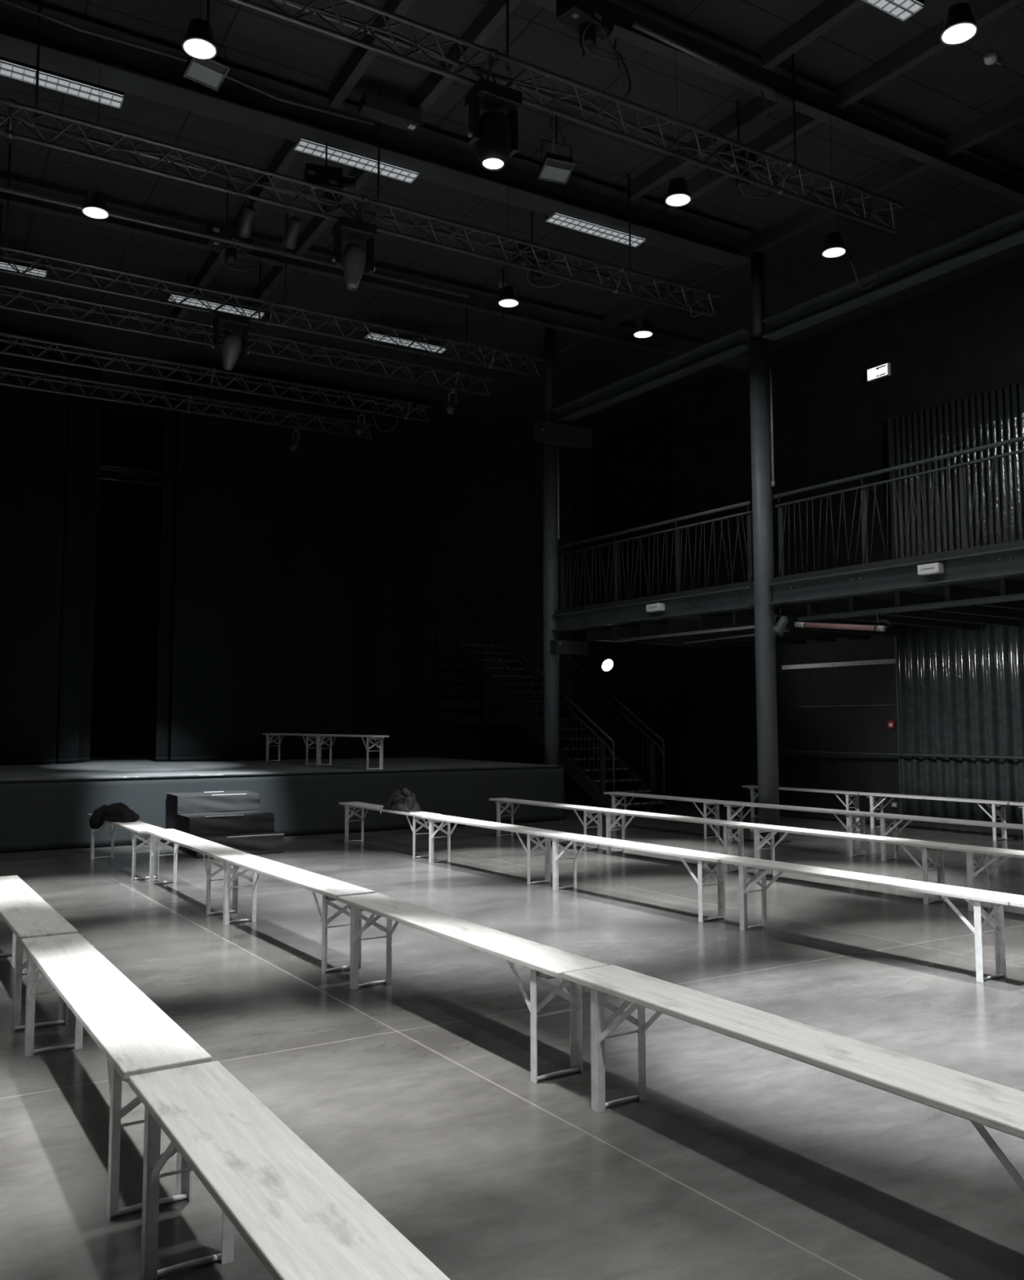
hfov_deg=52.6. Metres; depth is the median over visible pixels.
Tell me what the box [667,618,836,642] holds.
joist
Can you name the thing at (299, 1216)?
bench
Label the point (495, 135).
light
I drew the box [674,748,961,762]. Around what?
batten
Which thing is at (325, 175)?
chain hoist
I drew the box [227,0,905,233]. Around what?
lighting truss
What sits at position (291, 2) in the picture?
cable
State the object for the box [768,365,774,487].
conduit
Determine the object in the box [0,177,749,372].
girder
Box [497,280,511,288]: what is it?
ceiling sensor
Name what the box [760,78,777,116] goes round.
cable loop
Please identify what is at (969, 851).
bench
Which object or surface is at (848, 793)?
bench
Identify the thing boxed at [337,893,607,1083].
bench
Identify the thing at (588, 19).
chain hoist
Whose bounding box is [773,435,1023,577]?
balcony railing
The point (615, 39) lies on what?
cable loop
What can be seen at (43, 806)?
stage
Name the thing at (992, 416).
cladding
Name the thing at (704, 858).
bench
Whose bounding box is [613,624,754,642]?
pipe
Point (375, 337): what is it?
light
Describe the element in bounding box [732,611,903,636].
joist
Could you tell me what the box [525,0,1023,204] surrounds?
girder
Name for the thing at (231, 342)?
light
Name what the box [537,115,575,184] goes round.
floodlight
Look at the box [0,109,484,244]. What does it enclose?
cable
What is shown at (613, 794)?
bench
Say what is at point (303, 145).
light
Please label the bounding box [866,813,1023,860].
bench
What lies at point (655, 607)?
emergency light
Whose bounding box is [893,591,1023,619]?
joist
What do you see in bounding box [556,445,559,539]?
conduit
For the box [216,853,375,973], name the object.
bench
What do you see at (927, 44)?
joist
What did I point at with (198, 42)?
pendant light
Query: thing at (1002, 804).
bench
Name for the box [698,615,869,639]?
joist
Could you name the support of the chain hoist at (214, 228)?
hanging from the ceiling
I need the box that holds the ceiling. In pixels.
[0,0,1023,440]
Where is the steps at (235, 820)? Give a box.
[165,791,284,858]
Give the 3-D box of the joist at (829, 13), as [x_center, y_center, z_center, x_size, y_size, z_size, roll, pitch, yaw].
[4.940,-5.925,6.287,0.104,0.200,9.000,3,-5,-33]
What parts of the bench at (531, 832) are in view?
leg, leg, seat, leg, leg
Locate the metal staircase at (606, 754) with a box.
[453,591,669,816]
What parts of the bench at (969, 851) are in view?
leg, seat, leg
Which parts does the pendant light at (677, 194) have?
drop rod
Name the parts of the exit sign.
lit panel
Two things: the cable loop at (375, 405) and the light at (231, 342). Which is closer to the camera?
the light at (231, 342)
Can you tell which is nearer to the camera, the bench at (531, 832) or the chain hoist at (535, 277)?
the bench at (531, 832)
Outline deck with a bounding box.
[554,540,1023,623]
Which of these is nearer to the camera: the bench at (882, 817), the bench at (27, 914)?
the bench at (27, 914)
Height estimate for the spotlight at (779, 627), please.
0.407 m
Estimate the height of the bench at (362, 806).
0.480 m
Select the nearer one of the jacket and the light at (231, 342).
the jacket
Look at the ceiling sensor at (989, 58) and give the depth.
10.11 m
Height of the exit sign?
0.200 m
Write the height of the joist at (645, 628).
0.170 m
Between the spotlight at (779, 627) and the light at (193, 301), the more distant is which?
the light at (193, 301)
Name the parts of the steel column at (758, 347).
plate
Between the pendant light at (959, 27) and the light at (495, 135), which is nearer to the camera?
the pendant light at (959, 27)
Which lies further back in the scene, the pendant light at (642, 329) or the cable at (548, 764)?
the cable at (548, 764)
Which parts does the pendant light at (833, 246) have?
drop rod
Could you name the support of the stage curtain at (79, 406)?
on the stage
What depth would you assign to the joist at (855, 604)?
12.98 m
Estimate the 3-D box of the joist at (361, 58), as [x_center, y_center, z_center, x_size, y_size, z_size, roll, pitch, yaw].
[-1.199,-5.654,9.579,0.100,0.200,2.500,3,-5,-30]
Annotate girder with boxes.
[0,0,751,269]
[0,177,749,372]
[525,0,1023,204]
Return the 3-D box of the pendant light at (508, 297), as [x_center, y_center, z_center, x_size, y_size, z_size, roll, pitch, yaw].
[-0.040,-4.669,11.625,0.238,1.841,0.238,3,-5,-30]
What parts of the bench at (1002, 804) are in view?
leg, leg, seat, leg, leg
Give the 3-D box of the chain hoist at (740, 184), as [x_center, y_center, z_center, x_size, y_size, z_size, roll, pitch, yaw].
[2.426,-5.126,10.840,0.561,1.061,0.266,3,-6,-38]
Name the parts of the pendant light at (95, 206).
drop rod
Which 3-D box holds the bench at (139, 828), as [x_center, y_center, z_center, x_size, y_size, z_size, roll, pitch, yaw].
[-3.985,2.092,10.612,0.255,0.480,2.178,3,-5,-34]
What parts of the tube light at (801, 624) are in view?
cord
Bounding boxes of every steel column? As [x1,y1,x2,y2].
[542,328,567,815]
[747,251,790,843]
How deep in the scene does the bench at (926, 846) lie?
8.94 m
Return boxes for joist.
[164,139,299,335]
[219,167,373,344]
[328,0,415,109]
[405,0,521,115]
[555,95,1023,353]
[586,629,750,648]
[611,626,777,646]
[626,95,782,201]
[639,622,805,644]
[664,0,1023,213]
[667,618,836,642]
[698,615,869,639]
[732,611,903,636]
[761,0,866,70]
[806,602,980,631]
[848,596,1022,626]
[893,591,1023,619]
[944,585,1023,609]
[999,578,1023,595]
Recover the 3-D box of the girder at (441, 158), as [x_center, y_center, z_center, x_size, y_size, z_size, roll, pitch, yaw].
[-3.914,-5.485,9.689,16.200,0.380,0.340,3,-5,-30]
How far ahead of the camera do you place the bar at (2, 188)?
10.84 m
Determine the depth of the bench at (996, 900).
6.37 m
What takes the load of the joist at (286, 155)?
attached to the ceiling
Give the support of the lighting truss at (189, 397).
hanging from the ceiling
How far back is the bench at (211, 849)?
8.59 m
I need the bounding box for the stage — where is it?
[0,753,564,852]
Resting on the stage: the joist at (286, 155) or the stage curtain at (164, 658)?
the stage curtain at (164, 658)
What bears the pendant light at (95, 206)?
in the ceiling
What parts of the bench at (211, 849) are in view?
leg, leg, seat, leg, leg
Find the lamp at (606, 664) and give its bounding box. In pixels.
[598,645,613,671]
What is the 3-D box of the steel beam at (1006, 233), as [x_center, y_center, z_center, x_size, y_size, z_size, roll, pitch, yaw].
[6.590,-4.344,8.352,0.221,0.220,11.850,3,-6,-34]
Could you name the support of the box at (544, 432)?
attached to the steel column at (550, 552)
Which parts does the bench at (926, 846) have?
leg, leg, seat, leg, leg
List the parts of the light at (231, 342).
yoke arm, yoke arm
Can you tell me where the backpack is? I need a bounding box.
[379,787,420,813]
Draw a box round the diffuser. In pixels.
[601,659,613,671]
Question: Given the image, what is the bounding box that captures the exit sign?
[866,362,890,382]
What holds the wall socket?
attached to the wall at (963, 338)
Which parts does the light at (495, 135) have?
pivot knob, yoke arm, yoke arm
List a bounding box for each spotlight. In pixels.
[235,196,255,238]
[281,208,301,248]
[288,428,301,450]
[354,411,366,435]
[445,386,457,414]
[770,603,788,635]
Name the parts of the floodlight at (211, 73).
glass, frame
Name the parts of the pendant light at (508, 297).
drop rod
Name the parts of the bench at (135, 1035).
leg, leg, leg, seat, leg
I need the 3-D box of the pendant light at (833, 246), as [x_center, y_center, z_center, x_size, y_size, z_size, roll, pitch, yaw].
[3.203,-4.772,10.390,0.238,1.841,0.238,3,-5,-30]
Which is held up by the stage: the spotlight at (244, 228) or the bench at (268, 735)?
the bench at (268, 735)
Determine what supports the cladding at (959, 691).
attached to the wall at (963, 338)
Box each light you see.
[0,56,124,108]
[0,241,47,277]
[81,22,109,219]
[167,274,264,319]
[182,0,217,60]
[211,311,248,370]
[293,137,419,183]
[331,216,376,290]
[364,318,446,353]
[464,78,522,171]
[497,158,519,307]
[545,212,645,247]
[632,196,653,337]
[645,603,664,612]
[664,5,691,207]
[794,613,890,631]
[821,75,846,257]
[861,0,924,22]
[917,562,943,575]
[939,0,977,45]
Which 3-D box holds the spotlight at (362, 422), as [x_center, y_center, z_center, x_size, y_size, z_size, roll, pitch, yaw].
[-2.435,-3.506,16.702,0.163,0.416,0.211,-4,-6,42]
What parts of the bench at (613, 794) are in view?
leg, leg, seat, leg, leg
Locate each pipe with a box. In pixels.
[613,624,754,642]
[683,612,789,644]
[797,592,1023,622]
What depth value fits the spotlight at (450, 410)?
15.54 m
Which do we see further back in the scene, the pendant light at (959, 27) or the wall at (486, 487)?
the wall at (486, 487)
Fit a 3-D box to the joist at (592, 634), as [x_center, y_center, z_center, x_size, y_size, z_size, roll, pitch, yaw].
[2.678,-0.008,17.237,3.600,0.170,0.060,3,-6,-34]
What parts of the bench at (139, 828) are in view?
leg, leg, seat, leg, leg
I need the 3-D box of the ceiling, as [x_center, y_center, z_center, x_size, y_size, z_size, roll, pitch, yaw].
[-0.394,-5.863,9.547,22.500,0.200,34.000,3,-5,-30]
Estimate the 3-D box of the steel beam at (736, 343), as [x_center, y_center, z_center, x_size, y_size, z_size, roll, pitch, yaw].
[1.905,-3.787,15.241,0.220,0.220,4.250,3,-6,-34]
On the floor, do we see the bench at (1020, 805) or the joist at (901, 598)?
the bench at (1020, 805)
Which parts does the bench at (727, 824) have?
leg, leg, seat, leg, leg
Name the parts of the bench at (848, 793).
leg, seat, leg, leg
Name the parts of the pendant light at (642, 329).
drop rod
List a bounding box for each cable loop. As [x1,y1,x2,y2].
[370,404,397,431]
[549,117,564,152]
[613,38,631,99]
[685,291,705,317]
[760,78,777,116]
[848,250,879,288]
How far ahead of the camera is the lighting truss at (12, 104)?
10.33 m
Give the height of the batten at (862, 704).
0.024 m
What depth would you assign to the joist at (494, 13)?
9.78 m
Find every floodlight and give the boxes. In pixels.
[182,0,230,91]
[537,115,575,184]
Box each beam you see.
[550,328,751,424]
[551,586,754,631]
[761,209,1023,341]
[767,546,1023,604]
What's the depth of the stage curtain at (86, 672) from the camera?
17.66 m
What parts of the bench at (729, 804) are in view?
leg, leg, seat, leg, leg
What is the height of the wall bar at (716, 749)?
0.058 m
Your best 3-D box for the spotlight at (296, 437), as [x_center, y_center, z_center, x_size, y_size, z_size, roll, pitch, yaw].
[-3.686,-3.429,17.646,0.163,0.416,0.211,-4,-6,42]
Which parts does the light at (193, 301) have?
frame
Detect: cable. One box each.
[0,0,373,125]
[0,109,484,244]
[0,288,415,375]
[280,0,813,192]
[422,764,553,768]
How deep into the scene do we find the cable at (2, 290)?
13.62 m
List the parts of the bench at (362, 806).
leg, leg, seat, leg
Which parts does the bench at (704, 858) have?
leg, leg, seat, leg, leg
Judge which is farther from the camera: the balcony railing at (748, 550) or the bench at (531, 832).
the balcony railing at (748, 550)
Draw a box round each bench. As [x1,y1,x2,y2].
[0,875,78,1031]
[20,933,211,1221]
[87,813,164,879]
[128,1060,450,1279]
[145,828,246,915]
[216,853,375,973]
[262,733,321,764]
[311,733,388,769]
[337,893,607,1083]
[338,801,441,858]
[420,814,560,884]
[488,797,610,850]
[540,831,740,922]
[563,964,1023,1193]
[595,808,754,872]
[603,791,724,839]
[716,800,876,857]
[720,856,1023,982]
[740,823,961,904]
[742,785,865,826]
[858,792,1017,840]
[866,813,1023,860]
[946,844,1023,911]
[1008,801,1023,832]
[1009,898,1023,907]
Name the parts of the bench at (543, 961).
leg, leg, seat, leg, leg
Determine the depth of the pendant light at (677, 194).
9.23 m
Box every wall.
[415,421,574,786]
[572,255,1023,830]
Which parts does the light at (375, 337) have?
frame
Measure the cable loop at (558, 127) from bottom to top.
0.361 m
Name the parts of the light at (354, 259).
yoke arm, yoke arm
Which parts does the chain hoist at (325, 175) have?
chain, motor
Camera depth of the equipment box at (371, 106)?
10.52 m
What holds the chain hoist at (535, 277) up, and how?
hanging from the ceiling
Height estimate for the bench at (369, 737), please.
0.480 m
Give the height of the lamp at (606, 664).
0.458 m
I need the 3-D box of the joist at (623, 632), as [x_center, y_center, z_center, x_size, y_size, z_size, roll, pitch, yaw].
[3.026,-0.049,16.726,3.600,0.170,0.060,3,-6,-34]
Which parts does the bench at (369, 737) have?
leg, leg, seat, leg, leg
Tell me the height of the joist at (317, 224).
0.200 m
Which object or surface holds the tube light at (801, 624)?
hanging from the pipe at (1015, 597)
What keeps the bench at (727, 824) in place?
on the floor
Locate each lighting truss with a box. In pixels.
[0,0,722,317]
[0,144,543,377]
[0,203,493,395]
[0,295,432,422]
[0,325,375,439]
[64,460,162,486]
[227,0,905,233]
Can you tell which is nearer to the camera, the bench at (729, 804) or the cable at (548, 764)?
the bench at (729, 804)
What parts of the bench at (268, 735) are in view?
leg, leg, seat, leg, leg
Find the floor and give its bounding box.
[0,786,1023,1279]
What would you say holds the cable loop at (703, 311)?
hanging from the lighting truss at (12, 104)
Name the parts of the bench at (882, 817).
leg, leg, seat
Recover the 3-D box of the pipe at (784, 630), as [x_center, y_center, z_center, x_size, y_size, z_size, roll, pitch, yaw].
[3.029,-0.308,14.203,0.028,0.604,1.941,3,-6,-34]
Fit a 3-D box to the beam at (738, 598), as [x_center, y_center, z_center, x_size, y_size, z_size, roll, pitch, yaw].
[1.911,-0.408,14.972,0.200,0.260,4.250,3,-6,-34]
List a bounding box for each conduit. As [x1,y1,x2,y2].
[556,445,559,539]
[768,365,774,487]
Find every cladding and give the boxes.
[887,382,1023,559]
[893,619,1023,823]
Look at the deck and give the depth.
13.65 m
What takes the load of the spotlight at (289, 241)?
hanging from the lighting truss at (12, 104)
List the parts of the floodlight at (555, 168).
glass, frame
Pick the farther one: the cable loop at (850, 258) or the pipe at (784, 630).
the pipe at (784, 630)
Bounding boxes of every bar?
[0,186,468,297]
[631,20,794,104]
[715,748,1023,759]
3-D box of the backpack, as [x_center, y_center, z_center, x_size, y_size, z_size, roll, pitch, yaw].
[-1.221,1.835,11.814,0.296,0.315,0.688,3,-5,-34]
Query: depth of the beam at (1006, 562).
11.44 m
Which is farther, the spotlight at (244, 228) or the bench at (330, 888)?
the spotlight at (244, 228)
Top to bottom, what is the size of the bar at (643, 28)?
0.055 m
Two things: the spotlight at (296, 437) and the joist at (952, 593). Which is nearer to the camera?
the joist at (952, 593)
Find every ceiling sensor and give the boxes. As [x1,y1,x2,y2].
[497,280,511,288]
[982,50,1001,65]
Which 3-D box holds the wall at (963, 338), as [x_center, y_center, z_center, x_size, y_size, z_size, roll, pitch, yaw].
[8.056,-1.423,13.930,1.200,7.980,34.200,3,-6,-34]
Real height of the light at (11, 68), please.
0.470 m
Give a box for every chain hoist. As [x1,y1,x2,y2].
[204,166,257,271]
[303,142,359,215]
[512,210,561,289]
[555,0,621,61]
[716,99,769,197]
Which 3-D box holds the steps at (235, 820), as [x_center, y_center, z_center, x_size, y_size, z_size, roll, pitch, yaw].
[-3.429,2.152,12.293,0.981,0.629,1.616,3,-5,-30]
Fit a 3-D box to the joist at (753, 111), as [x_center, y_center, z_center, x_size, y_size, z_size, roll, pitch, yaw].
[2.123,-5.504,11.521,0.101,0.200,2.500,3,-5,-33]
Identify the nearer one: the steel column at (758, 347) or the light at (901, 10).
the light at (901, 10)
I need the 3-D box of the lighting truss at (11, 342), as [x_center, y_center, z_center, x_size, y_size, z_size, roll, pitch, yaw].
[-6.571,-4.606,14.359,12.012,1.502,0.314,3,-5,-30]
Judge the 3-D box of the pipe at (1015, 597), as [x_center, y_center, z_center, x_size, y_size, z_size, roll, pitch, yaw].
[5.902,-0.529,9.181,0.069,0.069,8.500,3,-6,-34]
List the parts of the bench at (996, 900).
leg, leg, seat, leg, leg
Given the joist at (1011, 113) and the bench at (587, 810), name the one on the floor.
the bench at (587, 810)
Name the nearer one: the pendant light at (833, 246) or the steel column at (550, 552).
the pendant light at (833, 246)
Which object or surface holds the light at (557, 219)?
hanging from the ceiling
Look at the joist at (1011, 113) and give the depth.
13.01 m
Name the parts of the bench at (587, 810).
leg, leg, seat, leg, leg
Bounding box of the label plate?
[407,124,416,129]
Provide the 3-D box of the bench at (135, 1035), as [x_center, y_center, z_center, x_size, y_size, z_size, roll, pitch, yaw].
[-1.589,1.557,3.941,0.255,0.480,2.178,3,-5,-32]
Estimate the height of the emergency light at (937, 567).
0.104 m
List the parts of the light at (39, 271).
frame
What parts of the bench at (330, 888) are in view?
leg, leg, seat, leg, leg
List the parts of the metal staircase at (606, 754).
rail, handrail, rail, handrail, post, newel post, post, newel post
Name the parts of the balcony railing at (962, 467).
post, post, handrail, rail, rail, post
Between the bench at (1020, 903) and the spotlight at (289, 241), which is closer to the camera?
the bench at (1020, 903)
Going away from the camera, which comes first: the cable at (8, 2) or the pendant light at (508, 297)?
the cable at (8, 2)
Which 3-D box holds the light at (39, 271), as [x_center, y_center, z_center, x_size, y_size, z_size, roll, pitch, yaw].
[-6.929,-5.194,13.788,1.360,0.420,0.218,3,-5,-30]
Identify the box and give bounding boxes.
[357,92,423,132]
[533,420,591,449]
[550,640,587,655]
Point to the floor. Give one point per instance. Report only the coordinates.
(739, 1160)
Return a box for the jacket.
[88,802,139,828]
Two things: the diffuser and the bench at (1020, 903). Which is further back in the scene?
the diffuser
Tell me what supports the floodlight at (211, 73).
hanging from the ceiling
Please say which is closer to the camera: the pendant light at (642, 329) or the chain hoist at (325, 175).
the chain hoist at (325, 175)
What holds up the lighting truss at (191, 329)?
hanging from the ceiling
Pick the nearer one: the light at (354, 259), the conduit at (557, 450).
the light at (354, 259)
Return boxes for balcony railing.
[556,500,753,610]
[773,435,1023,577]
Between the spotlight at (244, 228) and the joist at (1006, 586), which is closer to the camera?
the spotlight at (244, 228)
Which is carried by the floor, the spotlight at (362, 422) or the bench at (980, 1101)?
the bench at (980, 1101)
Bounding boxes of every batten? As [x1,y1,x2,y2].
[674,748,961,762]
[781,658,895,669]
[798,704,896,707]
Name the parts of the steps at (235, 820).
panel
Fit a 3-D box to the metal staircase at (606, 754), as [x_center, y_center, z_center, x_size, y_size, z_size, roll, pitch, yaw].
[0.689,0.913,19.281,1.060,4.195,5.679,3,-5,-30]
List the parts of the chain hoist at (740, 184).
chain, motor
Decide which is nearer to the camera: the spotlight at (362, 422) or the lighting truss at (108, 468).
the spotlight at (362, 422)
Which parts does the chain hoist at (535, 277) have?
chain, motor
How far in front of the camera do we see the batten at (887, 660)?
16.75 m
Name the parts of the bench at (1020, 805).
seat, leg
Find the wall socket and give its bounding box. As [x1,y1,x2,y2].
[891,801,897,807]
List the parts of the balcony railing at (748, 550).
post, post, handrail, rail, rail, post, post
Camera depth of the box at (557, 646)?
16.53 m
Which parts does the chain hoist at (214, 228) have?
chain, motor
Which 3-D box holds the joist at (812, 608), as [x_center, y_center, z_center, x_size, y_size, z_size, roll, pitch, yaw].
[5.113,-0.297,13.656,3.600,0.170,0.060,3,-6,-34]
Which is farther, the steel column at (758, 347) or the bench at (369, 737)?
the bench at (369, 737)
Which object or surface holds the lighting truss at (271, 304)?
hanging from the ceiling
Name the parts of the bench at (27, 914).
leg, leg, seat, leg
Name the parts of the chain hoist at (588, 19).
motor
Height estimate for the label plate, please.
0.010 m
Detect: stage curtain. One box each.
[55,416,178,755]
[57,347,94,762]
[78,359,105,761]
[155,364,180,760]

